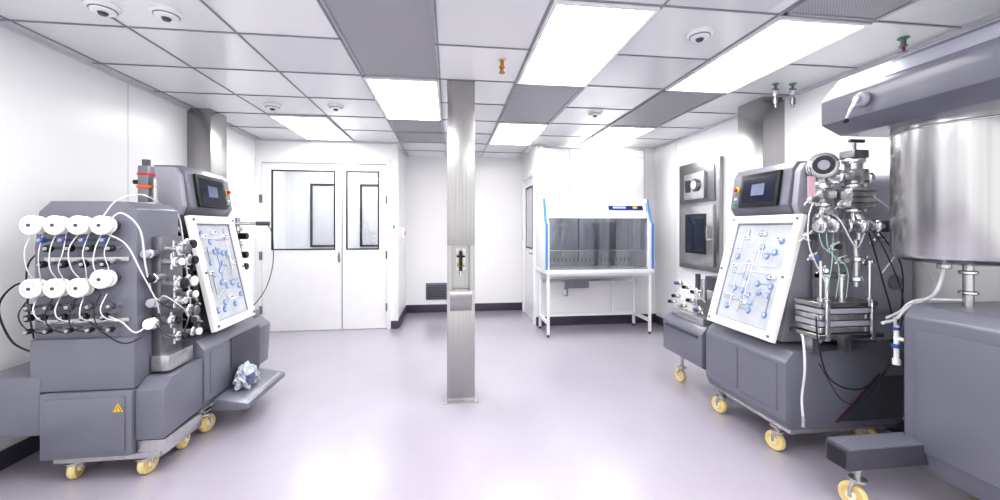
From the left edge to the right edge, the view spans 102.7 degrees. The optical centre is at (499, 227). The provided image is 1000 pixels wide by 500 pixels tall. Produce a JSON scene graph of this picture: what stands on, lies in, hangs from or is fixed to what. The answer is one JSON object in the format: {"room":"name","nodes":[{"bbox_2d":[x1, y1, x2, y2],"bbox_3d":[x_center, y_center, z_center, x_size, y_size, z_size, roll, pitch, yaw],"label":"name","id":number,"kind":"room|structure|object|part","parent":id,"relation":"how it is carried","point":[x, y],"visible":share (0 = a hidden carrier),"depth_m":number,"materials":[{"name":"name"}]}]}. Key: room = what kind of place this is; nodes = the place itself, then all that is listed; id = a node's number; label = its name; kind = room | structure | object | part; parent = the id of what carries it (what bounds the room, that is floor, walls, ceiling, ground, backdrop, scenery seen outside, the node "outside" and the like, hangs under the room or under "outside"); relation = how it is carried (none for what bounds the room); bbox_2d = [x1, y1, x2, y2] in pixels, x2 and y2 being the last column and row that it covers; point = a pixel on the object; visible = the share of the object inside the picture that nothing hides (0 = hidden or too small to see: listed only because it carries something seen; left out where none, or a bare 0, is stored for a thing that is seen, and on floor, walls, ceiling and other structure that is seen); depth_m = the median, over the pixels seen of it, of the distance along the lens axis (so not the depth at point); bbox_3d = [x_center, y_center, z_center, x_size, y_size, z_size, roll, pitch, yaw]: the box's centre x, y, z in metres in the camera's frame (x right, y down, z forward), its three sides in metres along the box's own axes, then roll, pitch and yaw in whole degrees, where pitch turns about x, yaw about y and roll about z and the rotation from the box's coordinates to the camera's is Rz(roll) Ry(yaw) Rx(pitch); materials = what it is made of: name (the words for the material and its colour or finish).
{"room":"clean room","nodes":[
{"label":"clean room","id":0,"kind":"room"},
{"bbox_2d":[0,26,254,450],"bbox_3d":[-2.893,0.105,1.780,0.100,2.610,7.450,0,0,-7],"label":"wall","id":1,"kind":"structure","parent":0,"point":[63,119],"depth_m":2.71,"materials":[{"name":"paint"}]},
{"bbox_2d":[0,435,39,470],"bbox_3d":[-2.836,1.355,1.787,0.015,0.110,7.250,0,0,-7],"label":"baseboard","id":2,"kind":"structure","parent":1,"relation":"attached to","point":[30,445],"depth_m":2.42,"materials":[{"name":"plastic"}]},
{"bbox_2d":[127,83,128,201],"bbox_3d":[-2.951,0.050,2.658,0.002,2.500,3.608,0,0,-7],"label":"trim","id":3,"kind":"structure","parent":1,"relation":"attached to","point":[127,83],"depth_m":3.25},
{"bbox_2d":[187,108,226,179],"bbox_3d":[-3.027,0.105,4.141,0.220,2.610,0.290,0,0,-7],"label":"wall column","id":4,"kind":"structure","parent":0,"point":[206,127],"depth_m":4.01,"materials":[{"name":"silver metal"}]},
{"bbox_2d":[255,141,393,328],"bbox_3d":[-2.369,0.105,5.549,1.875,2.610,0.100,0,0,-7],"label":"wall","id":5,"kind":"structure","parent":0,"point":[268,149],"depth_m":5.52,"materials":[{"name":"paint"}]},
{"bbox_2d":[255,157,389,330],"bbox_3d":[-2.418,0.230,5.514,1.770,2.360,0.136,0,0,-7],"label":"door","id":6,"kind":"structure","parent":5,"relation":"in","point":[340,287],"depth_m":5.51,"materials":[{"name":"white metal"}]},
{"bbox_2d":[392,224,395,231],"bbox_3d":[-1.483,0.000,5.597,0.065,0.120,0.024,0,0,-7],"label":"wall switch","id":7,"kind":"object","parent":5,"relation":"attached to","point":[393,225],"visible":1,"depth_m":5.59,"materials":[{"name":"white plastic"}]},
{"bbox_2d":[391,321,397,328],"bbox_3d":[-1.479,1.355,5.602,0.095,0.110,0.015,0,0,-7],"label":"baseboard","id":8,"kind":"structure","parent":5,"relation":"attached to","point":[394,324],"depth_m":5.59,"materials":[{"name":"plastic"}]},
{"bbox_2d":[394,143,398,320],"bbox_3d":[-1.456,0.050,5.625,0.056,2.500,0.036,0,0,-7],"label":"trim","id":9,"kind":"structure","parent":5,"relation":"attached to","point":[396,146],"depth_m":5.61,"materials":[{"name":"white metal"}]},
{"bbox_2d":[273,171,377,248],"bbox_3d":[-2.620,0.105,6.349,2.175,2.610,1.550,0,0,-7],"label":"wall","id":10,"kind":"structure","parent":0,"point":[291,189],"depth_m":6.93,"materials":[{"name":"white paint"}]},
{"bbox_2d":[310,183,333,246],"bbox_3d":[-3.072,-0.220,6.958,0.430,1.100,0.030,0,0,-7],"label":"window","id":11,"kind":"structure","parent":10,"relation":"in","point":[321,195],"depth_m":6.96,"materials":[{"name":"clear glass"}]},
{"bbox_2d":[360,184,377,246],"bbox_3d":[-2.288,-0.220,7.056,0.350,1.100,0.030,0,0,-7],"label":"window","id":12,"kind":"structure","parent":10,"relation":"in","point":[368,192],"depth_m":7.06,"materials":[{"name":"glass"}]},
{"bbox_2d":[399,145,405,316],"bbox_3d":[-1.553,0.105,6.175,0.100,2.610,0.940,0,0,-7],"label":"wall","id":13,"kind":"structure","parent":0,"point":[402,157],"depth_m":6.15,"materials":[{"name":"paint"}]},
{"bbox_2d":[398,305,406,327],"bbox_3d":[-1.489,1.345,6.125,0.015,0.130,1.025,0,0,-7],"label":"baseboard","id":14,"kind":"structure","parent":13,"relation":"attached to","point":[404,312],"depth_m":6.03,"materials":[{"name":"plastic"}]},
{"bbox_2d":[401,227,404,238],"bbox_3d":[-1.457,0.075,6.016,0.062,0.170,0.100,0,0,-7],"label":"alarm box","id":15,"kind":"object","parent":13,"relation":"attached to","point":[402,228],"visible":0.89,"depth_m":5.97,"materials":[{"name":"white plastic"}]},
{"bbox_2d":[406,156,521,304],"bbox_3d":[-0.598,0.105,6.819,2.155,2.610,0.100,0,0,-7],"label":"wall","id":16,"kind":"structure","parent":0,"point":[498,181],"depth_m":6.80,"materials":[{"name":"paint"}]},
{"bbox_2d":[426,283,446,299],"bbox_3d":[-1.064,1.060,6.695,0.350,0.280,0.030,0,0,-7],"label":"air vent","id":17,"kind":"object","parent":16,"relation":"in","point":[434,291],"visible":0.98,"depth_m":6.69,"materials":[{"name":"grey metal"}]},
{"bbox_2d":[407,302,521,312],"bbox_3d":[-0.591,1.345,6.761,1.955,0.130,0.015,0,0,-7],"label":"baseboard","id":18,"kind":"structure","parent":16,"relation":"attached to","point":[518,305],"depth_m":6.78,"materials":[{"name":"plastic"}]},
{"bbox_2d":[0,310,978,499],"bbox_3d":[-0.217,1.450,2.946,6.100,0.080,9.100,0,0,-7],"label":"floor","id":19,"kind":"structure","parent":0,"point":[591,411],"depth_m":2.71,"materials":[{"name":"white"}]},
{"bbox_2d":[0,159,202,478],"bbox_3d":[-2.365,0.490,2.341,0.969,1.840,0.483,0,0,-7],"label":"machine","id":20,"kind":"object","parent":19,"relation":"on","point":[110,374],"visible":1,"depth_m":2.21,"materials":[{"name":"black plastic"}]},
{"bbox_3d":[-2.506,0.480,2.152,0.038,0.038,0.098,0,0,-7],"label":"knob","id":21,"kind":"part","parent":20,"relation":"part of","materials":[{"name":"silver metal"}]},
{"bbox_3d":[-2.506,0.550,2.152,0.028,0.028,0.098,0,0,-7],"label":"knob","id":22,"kind":"part","parent":20,"relation":"part of","materials":[{"name":"silver metal"}]},
{"bbox_3d":[-2.506,0.425,2.152,0.038,0.038,0.098,0,0,-7],"label":"knob","id":23,"kind":"part","parent":20,"relation":"part of","materials":[{"name":"silver metal"}]},
{"bbox_3d":[-2.447,0.480,2.159,0.038,0.038,0.098,0,0,-7],"label":"knob","id":24,"kind":"part","parent":20,"relation":"part of","materials":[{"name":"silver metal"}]},
{"bbox_3d":[-2.447,0.195,2.159,0.038,0.038,0.098,0,0,-7],"label":"knob","id":25,"kind":"part","parent":20,"relation":"part of","materials":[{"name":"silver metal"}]},
{"bbox_3d":[-2.447,0.065,2.159,0.028,0.028,0.098,0,0,-7],"label":"knob","id":26,"kind":"part","parent":20,"relation":"part of","materials":[{"name":"blue plastic"}]},
{"bbox_3d":[-2.417,0.550,2.163,0.028,0.028,0.098,0,0,-7],"label":"knob","id":27,"kind":"part","parent":20,"relation":"part of","materials":[{"name":"silver metal"}]},
{"bbox_3d":[-2.417,0.425,2.163,0.038,0.038,0.098,0,0,-7],"label":"knob","id":28,"kind":"part","parent":20,"relation":"part of","materials":[{"name":"silver metal"}]},
{"bbox_3d":[-2.417,0.110,2.163,0.038,0.038,0.098,0,0,-7],"label":"knob","id":29,"kind":"part","parent":20,"relation":"part of","materials":[{"name":"silver metal"}]},
{"bbox_3d":[-2.348,0.480,2.172,0.038,0.038,0.098,0,0,-7],"label":"knob","id":30,"kind":"part","parent":20,"relation":"part of","materials":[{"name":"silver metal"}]},
{"bbox_3d":[-2.348,0.195,2.172,0.038,0.038,0.098,0,0,-7],"label":"knob","id":31,"kind":"part","parent":20,"relation":"part of","materials":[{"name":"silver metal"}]},
{"bbox_3d":[-2.348,0.065,2.172,0.028,0.028,0.098,0,0,-7],"label":"knob","id":32,"kind":"part","parent":20,"relation":"part of","materials":[{"name":"blue plastic"}]},
{"bbox_3d":[-2.318,0.425,2.175,0.038,0.038,0.098,0,0,-7],"label":"knob","id":33,"kind":"part","parent":20,"relation":"part of","materials":[{"name":"silver metal"}]},
{"bbox_3d":[-2.318,0.550,2.175,0.028,0.028,0.098,0,0,-7],"label":"knob","id":34,"kind":"part","parent":20,"relation":"part of","materials":[{"name":"silver metal"}]},
{"bbox_3d":[-2.318,0.110,2.175,0.038,0.038,0.098,0,0,-7],"label":"knob","id":35,"kind":"part","parent":20,"relation":"part of","materials":[{"name":"silver metal"}]},
{"bbox_3d":[-2.263,1.080,2.182,0.390,0.300,0.008,0,0,-7],"label":"cabinet door","id":36,"kind":"part","parent":20,"relation":"part of","materials":[{"name":"grey metal"}]},
{"bbox_3d":[-2.283,0.343,2.219,0.420,0.365,0.020,0,0,-7],"label":"pump rail","id":37,"kind":"part","parent":20,"relation":"part of","materials":[{"name":"silver metal"}]},
{"bbox_3d":[-2.248,0.480,2.184,0.038,0.038,0.098,0,0,-7],"label":"knob","id":38,"kind":"part","parent":20,"relation":"part of","materials":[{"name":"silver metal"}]},
{"bbox_3d":[-2.248,0.195,2.184,0.038,0.038,0.098,0,0,-7],"label":"knob","id":39,"kind":"part","parent":20,"relation":"part of","materials":[{"name":"silver metal"}]},
{"bbox_3d":[-2.248,0.065,2.184,0.028,0.028,0.098,0,0,-7],"label":"knob","id":40,"kind":"part","parent":20,"relation":"part of","materials":[{"name":"blue plastic"}]},
{"bbox_3d":[-2.219,0.425,2.188,0.038,0.038,0.098,0,0,-7],"label":"knob","id":41,"kind":"part","parent":20,"relation":"part of","materials":[{"name":"silver metal"}]},
{"bbox_3d":[-2.219,0.110,2.188,0.038,0.038,0.098,0,0,-7],"label":"knob","id":42,"kind":"part","parent":20,"relation":"part of","materials":[{"name":"silver metal"}]},
{"bbox_3d":[-2.219,0.550,2.188,0.028,0.028,0.098,0,0,-7],"label":"knob","id":43,"kind":"part","parent":20,"relation":"part of","materials":[{"name":"silver metal"}]},
{"bbox_3d":[-2.149,0.480,2.196,0.038,0.038,0.098,0,0,-7],"label":"knob","id":44,"kind":"part","parent":20,"relation":"part of","materials":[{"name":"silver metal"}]},
{"bbox_3d":[-2.149,0.195,2.196,0.038,0.038,0.098,0,0,-7],"label":"knob","id":45,"kind":"part","parent":20,"relation":"part of","materials":[{"name":"silver metal"}]},
{"bbox_3d":[-2.149,0.065,2.196,0.028,0.028,0.098,0,0,-7],"label":"knob","id":46,"kind":"part","parent":20,"relation":"part of","materials":[{"name":"blue plastic"}]},
{"bbox_3d":[-2.119,0.425,2.200,0.038,0.038,0.098,0,0,-7],"label":"knob","id":47,"kind":"part","parent":20,"relation":"part of","materials":[{"name":"silver metal"}]},
{"bbox_3d":[-2.119,0.110,2.200,0.038,0.038,0.098,0,0,-7],"label":"knob","id":48,"kind":"part","parent":20,"relation":"part of","materials":[{"name":"silver metal"}]},
{"bbox_3d":[-2.119,0.550,2.200,0.028,0.028,0.098,0,0,-7],"label":"knob","id":49,"kind":"part","parent":20,"relation":"part of","materials":[{"name":"silver metal"}]},
{"bbox_2d":[153,165,284,431],"bbox_3d":[-2.321,0.485,3.092,1.080,1.850,1.028,0,0,-7],"label":"process skid","id":50,"kind":"object","parent":19,"relation":"on","point":[234,333],"visible":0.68,"depth_m":2.88,"materials":[{"name":"silver metal"}]},
{"bbox_3d":[-2.253,0.420,2.706,0.400,0.620,0.030,0,0,-7],"label":"manifold frame","id":51,"kind":"part","parent":50,"relation":"part of","materials":[{"name":"silver metal"}]},
{"bbox_3d":[-2.190,-0.273,3.052,0.028,0.181,0.300,0,0,-7],"label":"screen glass","id":52,"kind":"part","parent":50,"relation":"part of","materials":[{"name":"black glass"}]},
{"bbox_2d":[208,186,218,197],"bbox_3d":[-2.188,-0.274,3.052,0.013,0.082,0.120,0,0,-7],"label":"screen","id":53,"kind":"object","parent":50,"relation":"attached to","point":[213,191],"depth_m":3.06,"materials":[{"name":"glass"}]},
{"bbox_3d":[-2.051,0.311,2.963,0.203,0.795,0.550,0,0,-7],"label":"flow panel","id":54,"kind":"part","parent":50,"relation":"part of","materials":[{"name":"white plastic"}]},
{"bbox_3d":[-1.986,0.970,3.007,0.008,0.280,0.640,0,0,-7],"label":"access panel","id":55,"kind":"part","parent":50,"relation":"part of","materials":[{"name":"grey metal"}]},
{"bbox_3d":[-2.064,0.314,2.962,0.154,0.682,0.438,0,0,-7],"label":"plate","id":56,"kind":"part","parent":50,"relation":"part of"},
{"bbox_3d":[-1.996,0.988,3.142,0.014,0.355,0.430,0,0,-7],"label":"recess panel","id":57,"kind":"part","parent":50,"relation":"part of","materials":[{"name":"grey metal"}]},
{"bbox_2d":[233,361,260,390],"bbox_3d":[-1.909,1.097,3.006,0.149,0.182,0.288,0,0,-7],"label":"plastic bag","id":58,"kind":"object","parent":50,"relation":"on","point":[247,374],"visible":1,"depth_m":2.94,"materials":[{"name":"white plastic"}]},
{"bbox_2d":[443,80,478,404],"bbox_3d":[-0.325,0.105,3.313,0.284,2.610,0.295,0,0,-7],"label":"support column","id":59,"kind":"structure","parent":19,"relation":"on","point":[460,94],"depth_m":3.24,"materials":[{"name":"silver metal"}]},
{"bbox_2d":[456,248,465,275],"bbox_3d":[-0.322,0.280,3.304,0.080,0.220,0.103,0,0,-7],"label":"tap","id":60,"kind":"object","parent":59,"relation":"on","point":[460,252],"depth_m":3.34,"materials":[{"name":"black metal"}]},
{"bbox_2d":[450,288,471,310],"bbox_3d":[-0.319,0.588,3.256,0.175,0.165,0.180,0,0,-7],"label":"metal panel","id":61,"kind":"object","parent":59,"relation":"on","point":[460,298],"depth_m":3.18,"materials":[{"name":"silver metal"}]},
{"bbox_2d":[536,147,653,337],"bbox_3d":[1.278,0.160,5.501,1.466,2.500,0.600,0,0,-7],"label":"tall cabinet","id":62,"kind":"object","parent":19,"relation":"on","point":[593,214],"visible":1,"depth_m":5.48,"materials":[{"name":"metal"}]},
{"bbox_3d":[0.590,0.075,5.208,0.029,0.930,0.170,0,0,-7],"label":"edge trim","id":63,"kind":"part","parent":62,"relation":"part of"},
{"bbox_3d":[1.256,0.965,5.670,1.320,0.490,0.060,0,0,-7],"label":"under frame","id":64,"kind":"part","parent":62,"relation":"part of","materials":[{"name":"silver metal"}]},
{"bbox_3d":[1.304,0.085,5.291,1.360,0.430,0.016,0,0,-7],"label":"sash","id":65,"kind":"part","parent":62,"relation":"part of","materials":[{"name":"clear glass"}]},
{"bbox_3d":[2.016,0.075,5.387,0.029,0.930,0.170,0,0,-7],"label":"edge trim","id":66,"kind":"part","parent":62,"relation":"part of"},
{"bbox_2d":[663,139,934,450],"bbox_3d":[2.120,0.435,3.043,1.078,1.950,1.546,0,0,-7],"label":"process skid","id":67,"kind":"object","parent":19,"relation":"on","point":[788,327],"visible":0.97,"depth_m":2.54,"materials":[{"name":"silver metal"}]},
{"bbox_3d":[1.649,0.970,2.756,0.008,0.280,0.640,0,0,-7],"label":"access panel","id":68,"kind":"part","parent":67,"relation":"part of","materials":[{"name":"grey metal"}]},
{"bbox_3d":[1.756,0.314,2.769,0.198,0.684,0.508,0,0,-7],"label":"plate","id":69,"kind":"part","parent":67,"relation":"part of","materials":[{"name":"white plastic"}]},
{"bbox_2d":[750,183,764,195],"bbox_3d":[1.834,-0.274,2.849,0.013,0.082,0.120,0,0,-7],"label":"screen","id":70,"kind":"object","parent":67,"relation":"attached to","point":[756,189],"depth_m":2.85,"materials":[{"name":"white glass"}]},
{"bbox_3d":[1.743,0.310,2.768,0.252,0.796,0.620,0,0,-7],"label":"flow panel","id":71,"kind":"part","parent":67,"relation":"part of","materials":[{"name":"white plastic"}]},
{"bbox_3d":[1.835,-0.273,2.850,0.028,0.181,0.300,0,0,-7],"label":"screen glass","id":72,"kind":"part","parent":67,"relation":"part of","materials":[{"name":"black glass"}]},
{"bbox_3d":[2.078,0.315,2.542,0.195,0.810,0.070,0,0,-7],"label":"tower frame","id":73,"kind":"part","parent":67,"relation":"part of","materials":[{"name":"silver metal"}]},
{"bbox_3d":[2.156,-0.035,2.421,0.640,0.209,0.174,0,0,-7],"label":"pipe arm","id":74,"kind":"part","parent":67,"relation":"part of","materials":[{"name":"silver metal"}]},
{"bbox_2d":[821,19,999,499],"bbox_3d":[2.235,0.285,1.776,1.085,2.250,1.070,0,0,-7],"label":"tank","id":75,"kind":"object","parent":19,"relation":"on","point":[937,106],"visible":1,"depth_m":1.87,"materials":[{"name":"metal"}]},
{"bbox_3d":[1.809,-0.613,2.034,0.062,0.144,0.099,0,0,-7],"label":"lock handle","id":76,"kind":"part","parent":75,"relation":"part of","materials":[{"name":"silver metal"}]},
{"bbox_3d":[2.326,-0.680,1.787,0.900,0.320,1.070,0,0,-7],"label":"lifting arm","id":77,"kind":"part","parent":75,"relation":"part of"},
{"bbox_3d":[2.118,0.810,1.817,0.009,0.600,0.400,0,0,-7],"label":"cabinet door","id":78,"kind":"part","parent":75,"relation":"part of","materials":[{"name":"grey metal"}]},
{"bbox_2d":[0,0,999,157],"bbox_3d":[-0.217,-1.240,2.946,6.100,0.080,9.100,0,0,-7],"label":"ceiling","id":79,"kind":"structure","parent":0,"point":[490,23],"depth_m":2.73,"materials":[{"name":"tile"}]},
{"bbox_2d":[83,0,121,16],"bbox_3d":[-2.145,-1.174,2.161,0.150,0.052,0.150,0,0,-7],"label":"smoke detector","id":80,"kind":"object","parent":79,"relation":"attached to","point":[100,7],"visible":1,"depth_m":2.13,"materials":[{"name":"white plastic"}]},
{"bbox_2d":[148,4,183,22],"bbox_3d":[-1.849,-1.174,2.218,0.150,0.052,0.150,0,0,-7],"label":"smoke detector","id":81,"kind":"object","parent":79,"relation":"attached to","point":[162,12],"visible":1,"depth_m":2.19,"materials":[{"name":"white plastic"}]},
{"bbox_2d":[264,103,280,110],"bbox_3d":[-2.221,-1.174,3.905,0.150,0.052,0.150,0,0,-7],"label":"smoke detector","id":82,"kind":"object","parent":79,"relation":"attached to","point":[272,106],"visible":1,"depth_m":3.87,"materials":[{"name":"white plastic"}]},
{"bbox_2d":[268,115,351,140],"bbox_3d":[-2.219,-1.190,4.811,0.590,0.020,1.139,0,0,-7],"label":"recessed light","id":83,"kind":"object","parent":79,"relation":"in","point":[308,127],"visible":1,"depth_m":4.72,"materials":[{"name":"white plastic"}]},
{"bbox_2d":[328,103,343,110],"bbox_3d":[-1.609,-1.174,3.921,0.150,0.052,0.150,0,0,-7],"label":"smoke detector","id":84,"kind":"object","parent":79,"relation":"attached to","point":[333,106],"visible":1,"depth_m":3.88,"materials":[{"name":"white plastic"}]},
{"bbox_2d":[320,0,437,79],"bbox_3d":[-0.710,-1.193,2.572,0.580,0.014,1.190,0,0,-7],"label":"ceiling vent","id":85,"kind":"object","parent":79,"relation":"in","point":[384,38],"visible":1,"depth_m":2.46,"materials":[{"name":"grey metal"}]},
{"bbox_2d":[363,76,441,120],"bbox_3d":[-0.861,-1.190,3.782,0.590,0.020,1.200,0,0,-7],"label":"recessed light","id":86,"kind":"object","parent":79,"relation":"in","point":[397,98],"visible":0.91,"depth_m":3.63,"materials":[{"name":"white plastic"}]},
{"bbox_2d":[388,119,441,132],"bbox_3d":[-0.974,-1.193,4.690,0.580,0.014,0.580,0,0,-7],"label":"ceiling vent","id":87,"kind":"object","parent":79,"relation":"in","point":[414,126],"visible":0.8,"depth_m":4.70,"materials":[{"name":"grey metal"}]},
{"bbox_2d":[395,132,442,143],"bbox_3d":[-1.050,-1.193,5.296,0.580,0.014,0.580,0,0,-7],"label":"ceiling vent","id":88,"kind":"object","parent":79,"relation":"in","point":[404,137],"visible":0.97,"depth_m":5.27,"materials":[{"name":"grey metal"}]},
{"bbox_2d":[0,0,999,158],"bbox_3d":[-0.105,-1.188,2.652,5.650,0.025,8.290,0,0,-7],"label":"ceiling grid","id":89,"kind":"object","parent":79,"relation":"attached to","point":[992,17],"depth_m":2.89,"materials":[{"name":"grey metal"}]},
{"bbox_2d":[498,58,505,73],"bbox_3d":[0.014,-1.153,2.854,0.060,0.094,0.060,0,0,-7],"label":"sprinkler","id":90,"kind":"object","parent":79,"relation":"attached to","point":[501,60],"visible":1,"depth_m":2.85,"materials":[{"name":"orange metal"}]},
{"bbox_2d":[489,122,548,144],"bbox_3d":[0.202,-1.190,5.114,0.590,0.020,1.139,0,0,-7],"label":"recessed light","id":91,"kind":"object","parent":79,"relation":"in","point":[504,133],"visible":0.9,"depth_m":5.02,"materials":[{"name":"white plastic"}]},
{"bbox_2d":[499,84,583,123],"bbox_3d":[0.350,-1.193,3.934,0.580,0.014,1.190,0,0,-7],"label":"ceiling vent","id":92,"kind":"object","parent":79,"relation":"in","point":[537,104],"visible":0.83,"depth_m":3.81,"materials":[{"name":"grey metal"}]},
{"bbox_2d":[516,0,659,86],"bbox_3d":[0.501,-1.190,2.723,0.590,0.020,1.200,0,0,-7],"label":"recessed light","id":93,"kind":"object","parent":79,"relation":"in","point":[575,41],"visible":1,"depth_m":2.53,"materials":[{"name":"white plastic"}]},
{"bbox_2d":[588,110,601,116],"bbox_3d":[0.984,-1.174,4.144,0.150,0.052,0.150,0,0,-7],"label":"smoke detector","id":94,"kind":"object","parent":79,"relation":"attached to","point":[594,113],"visible":1,"depth_m":4.10,"materials":[{"name":"white plastic"}]},
{"bbox_2d":[578,126,655,147],"bbox_3d":[1.492,-1.190,5.275,0.590,0.020,1.139,0,0,-7],"label":"recessed light","id":95,"kind":"object","parent":79,"relation":"in","point":[610,136],"visible":0.94,"depth_m":5.18,"materials":[{"name":"white plastic"}]},
{"bbox_2d":[610,90,724,127],"bbox_3d":[1.640,-1.193,4.095,0.580,0.014,1.190,0,0,-7],"label":"ceiling vent","id":96,"kind":"object","parent":79,"relation":"in","point":[664,107],"visible":0.96,"depth_m":3.99,"materials":[{"name":"grey metal"}]},
{"bbox_2d":[686,27,713,42],"bbox_3d":[1.229,-1.174,2.462,0.150,0.052,0.150,0,0,-7],"label":"smoke detector","id":97,"kind":"object","parent":79,"relation":"attached to","point":[700,34],"visible":1,"depth_m":2.43,"materials":[{"name":"white plastic"}]},
{"bbox_2d":[665,16,870,93],"bbox_3d":[1.791,-1.190,2.884,0.590,0.020,1.200,0,0,-7],"label":"recessed light","id":98,"kind":"object","parent":79,"relation":"in","point":[783,41],"visible":0.99,"depth_m":2.70,"materials":[{"name":"white plastic"}]},
{"bbox_2d":[772,83,779,107],"bbox_3d":[2.295,-1.100,3.330,0.056,0.200,0.056,0,0,30],"label":"gas valve","id":99,"kind":"object","parent":79,"relation":"hanging from","point":[775,93],"visible":1,"depth_m":3.32,"materials":[{"name":"silver metal"}]},
{"bbox_2d":[789,83,796,107],"bbox_3d":[2.436,-1.100,3.328,0.056,0.200,0.056,0,0,30],"label":"gas valve","id":100,"kind":"object","parent":79,"relation":"hanging from","point":[793,90],"visible":1,"depth_m":3.32,"materials":[{"name":"silver metal"}]},
{"bbox_2d":[784,0,918,21],"bbox_3d":[1.942,-1.193,1.674,0.580,0.014,1.190,0,0,-7],"label":"ceiling vent","id":101,"kind":"object","parent":79,"relation":"in","point":[860,10],"visible":1,"depth_m":2.17,"materials":[{"name":"grey metal"}]},
{"bbox_2d":[897,36,909,53],"bbox_3d":[2.546,-1.153,2.525,0.060,0.094,0.060,0,0,-7],"label":"sprinkler","id":102,"kind":"object","parent":79,"relation":"attached to","point":[903,45],"visible":1,"depth_m":2.52,"materials":[{"name":"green metal"}]},
{"bbox_2d":[522,145,542,324],"bbox_3d":[0.499,0.105,6.331,0.100,2.610,1.140,0,0,-7],"label":"wall","id":103,"kind":"structure","parent":0,"point":[529,160],"depth_m":5.80,"materials":[{"name":"paint"}]},
{"bbox_2d":[522,168,534,324],"bbox_3d":[0.471,0.270,6.302,0.142,2.280,0.930,0,0,-7],"label":"door","id":104,"kind":"structure","parent":103,"relation":"in","point":[528,180],"depth_m":6.37,"materials":[{"name":"white paint"}]},
{"bbox_2d":[538,145,538,316],"bbox_3d":[0.552,0.040,5.761,0.005,2.480,0.004,0,0,-7],"label":"trim","id":105,"kind":"structure","parent":103,"relation":"attached to","point":[538,145],"depth_m":5.76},
{"bbox_2d":[543,145,654,313],"bbox_3d":[1.466,0.105,5.928,1.720,2.610,0.100,0,0,-7],"label":"wall","id":106,"kind":"structure","parent":0,"point":[595,298],"depth_m":5.89,"materials":[{"name":"paint"}]},
{"bbox_2d":[563,288,567,295],"bbox_3d":[0.947,0.930,5.806,0.080,0.120,0.013,0,0,-7],"label":"wall outlet","id":107,"kind":"object","parent":106,"relation":"attached to","point":[565,291],"visible":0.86,"depth_m":5.80,"materials":[{"name":"white plastic"}]},
{"bbox_2d":[536,314,655,325],"bbox_3d":[1.424,1.345,5.864,1.820,0.130,0.015,0,0,-7],"label":"baseboard","id":108,"kind":"structure","parent":106,"relation":"attached to","point":[595,319],"depth_m":5.85,"materials":[{"name":"plastic"}]},
{"bbox_2d":[738,96,784,172],"bbox_3d":[2.486,0.105,3.818,0.220,2.610,0.320,0,0,-7],"label":"wall column","id":109,"kind":"structure","parent":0,"point":[761,126],"depth_m":3.67,"materials":[{"name":"silver metal"}]},
{"bbox_2d":[655,18,999,419],"bbox_3d":[2.819,0.105,2.443,0.100,2.610,7.350,0,0,-7],"label":"wall","id":110,"kind":"structure","parent":0,"point":[806,137],"depth_m":4.31,"materials":[{"name":"paint"}]},
{"bbox_2d":[679,156,722,272],"bbox_3d":[2.392,-0.150,4.879,0.142,1.320,0.790,0,0,-7],"label":"wall panel","id":111,"kind":"object","parent":110,"relation":"attached to","point":[701,182],"visible":0.98,"depth_m":4.76,"materials":[{"name":"silver metal"}]},
{"bbox_3d":[2.398,0.090,4.880,0.030,0.720,0.650,0,0,-7],"label":"cabinet door","id":112,"kind":"part","parent":111,"relation":"part of","materials":[{"name":"silver metal"}]},
{"bbox_3d":[2.407,-0.525,4.881,0.012,0.430,0.650,0,0,-7],"label":"control panel","id":113,"kind":"part","parent":111,"relation":"part of","materials":[{"name":"metal"}]},
{"bbox_2d":[655,315,903,431],"bbox_3d":[2.763,1.355,2.429,0.015,0.110,7.135,0,0,-7],"label":"baseboard","id":114,"kind":"structure","parent":110,"relation":"attached to","point":[900,426],"depth_m":2.75,"materials":[{"name":"plastic"}]}
]}

